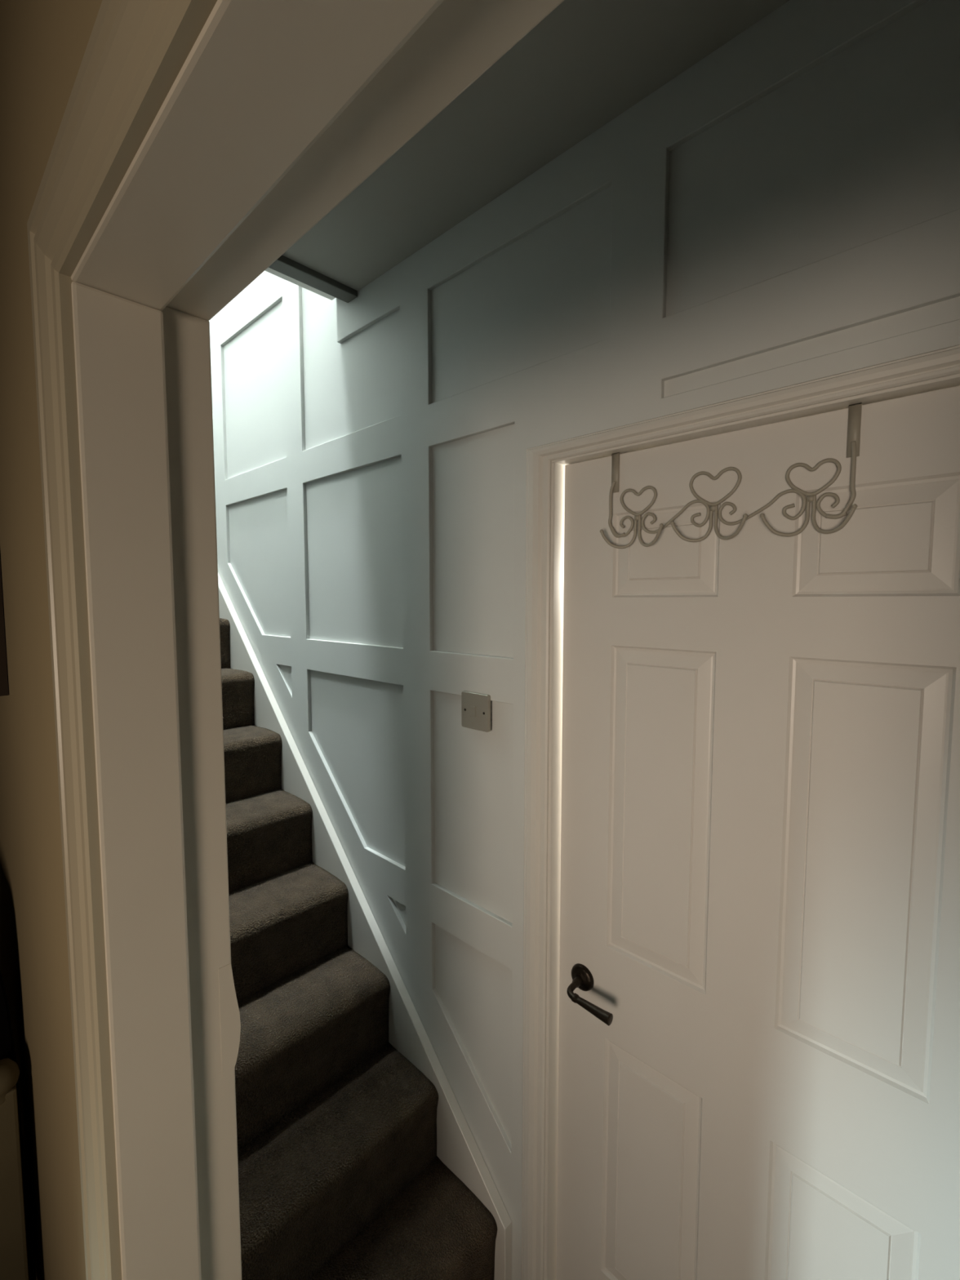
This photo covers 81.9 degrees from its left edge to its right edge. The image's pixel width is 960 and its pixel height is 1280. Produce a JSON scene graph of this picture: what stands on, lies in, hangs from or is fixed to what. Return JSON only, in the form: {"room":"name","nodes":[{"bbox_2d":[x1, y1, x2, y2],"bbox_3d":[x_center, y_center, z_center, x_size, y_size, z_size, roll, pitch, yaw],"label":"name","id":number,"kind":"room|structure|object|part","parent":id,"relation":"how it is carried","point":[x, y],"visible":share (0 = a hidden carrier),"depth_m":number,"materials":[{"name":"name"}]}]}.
{"room":"hallway","nodes":[
{"label":"hallway","id":0,"kind":"room"},
{"bbox_2d":[0,0,102,1279],"bbox_3d":[-0.826,0.202,1.035,6.200,2.700,0.100,4,6,44],"label":"wall","id":1,"kind":"structure","parent":0,"point":[43,43],"depth_m":0.72,"materials":[{"name":"beige paint"}]},
{"bbox_2d":[0,562,8,696],"bbox_3d":[-0.981,-0.188,1.073,0.585,0.528,0.018,4,6,44],"label":"picture frame","id":2,"kind":"object","parent":1,"relation":"attached to","point":[3,669],"visible":1,"depth_m":0.89,"materials":[{"name":"brown wood"}]},
{"bbox_2d":[26,0,564,1279],"bbox_3d":[-0.035,0.625,0.306,0.878,1.961,0.139,4,6,44],"label":"trim","id":3,"kind":"structure","parent":1,"relation":"attached to","point":[197,142],"depth_m":0.49,"materials":[{"name":"white wood"}]},
{"bbox_3d":[-0.076,0.628,0.263,0.878,1.961,0.021,4,6,44],"label":"casing","id":4,"kind":"part","parent":3,"relation":"part of","materials":[{"name":"white wood"}]},
{"bbox_2d":[281,0,789,291],"bbox_3d":[0.062,-1.012,0.648,1.845,0.240,0.696,4,6,44],"label":"ceiling","id":5,"kind":"structure","parent":0,"point":[587,63],"depth_m":0.96,"materials":[{"name":"paint"}]},
{"bbox_2d":[208,0,959,1279],"bbox_3d":[-0.561,-1.755,1.752,5.400,6.500,0.111,4,6,44],"label":"wall","id":6,"kind":"structure","parent":0,"point":[783,210],"depth_m":1.23,"materials":[{"name":"paint"}]},
{"bbox_2d":[264,267,335,300],"bbox_3d":[-0.634,-1.071,1.315,0.084,0.220,0.686,4,6,44],"label":"trim","id":7,"kind":"structure","parent":6,"relation":"attached to","point":[268,269],"depth_m":1.51,"materials":[{"name":"white wood"}]},
{"bbox_2d":[268,255,357,302],"bbox_3d":[-0.592,-0.945,1.280,0.048,0.046,0.695,4,6,44],"label":"trim","id":8,"kind":"structure","parent":6,"relation":"attached to","point":[285,265],"depth_m":1.44,"materials":[{"name":"white wood"}]},
{"bbox_2d":[461,690,490,732],"bbox_3d":[-0.011,0.165,1.279,0.087,0.085,0.011,4,6,44],"label":"light switch","id":9,"kind":"object","parent":6,"relation":"attached to","point":[475,707],"visible":1,"depth_m":1.27,"materials":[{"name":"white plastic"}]},
{"bbox_2d":[521,344,959,1279],"bbox_3d":[0.432,0.593,0.940,0.852,1.934,0.168,4,6,44],"label":"door","id":10,"kind":"structure","parent":6,"relation":"in","point":[741,1016],"depth_m":0.90,"materials":[{"name":"white paint"}]},
{"bbox_3d":[0.207,0.701,1.076,0.049,0.023,0.124,-2,4,-22],"label":"lever","id":11,"kind":"part","parent":10,"relation":"part of","materials":[{"name":"brown metal"}]},
{"bbox_2d":[600,402,862,548],"bbox_3d":[0.388,-0.248,0.903,0.398,0.177,0.074,4,6,44],"label":"hook rack","id":12,"kind":"object","parent":10,"relation":"attached to","point":[855,410],"visible":1,"depth_m":0.85,"materials":[{"name":"beige metal"}]},
{"bbox_3d":[-1.147,1.622,0.801,6.200,0.100,5.400,4,6,44],"label":"floor","id":13,"kind":"structure","parent":0,"visible":0},
{"bbox_2d":[0,1057,28,1279],"bbox_3d":[-0.810,1.132,0.945,0.080,0.857,0.085,4,6,44],"label":"wooden post","id":14,"kind":"object","parent":13,"relation":"on","point":[13,1246],"visible":1,"depth_m":0.92,"materials":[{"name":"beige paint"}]},
{"bbox_3d":[-0.803,0.735,0.919,0.062,0.060,0.062,4,6,44],"label":"knob","id":15,"kind":"part","parent":14,"relation":"part of","materials":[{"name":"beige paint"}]},
{"bbox_2d":[0,971,35,1279],"bbox_3d":[-1.173,0.989,1.007,0.535,1.135,0.488,4,6,44],"label":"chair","id":16,"kind":"object","parent":13,"relation":"on","point":[6,1042],"visible":0.33,"depth_m":0.98,"materials":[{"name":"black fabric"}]},
{"bbox_2d":[217,573,511,1279],"bbox_3d":[-1.455,0.122,2.188,3.572,2.732,0.689,4,6,44],"label":"staircase","id":17,"kind":"structure","parent":13,"relation":"on","point":[359,1157],"depth_m":1.39,"materials":[{"name":"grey carpet"}]}
]}

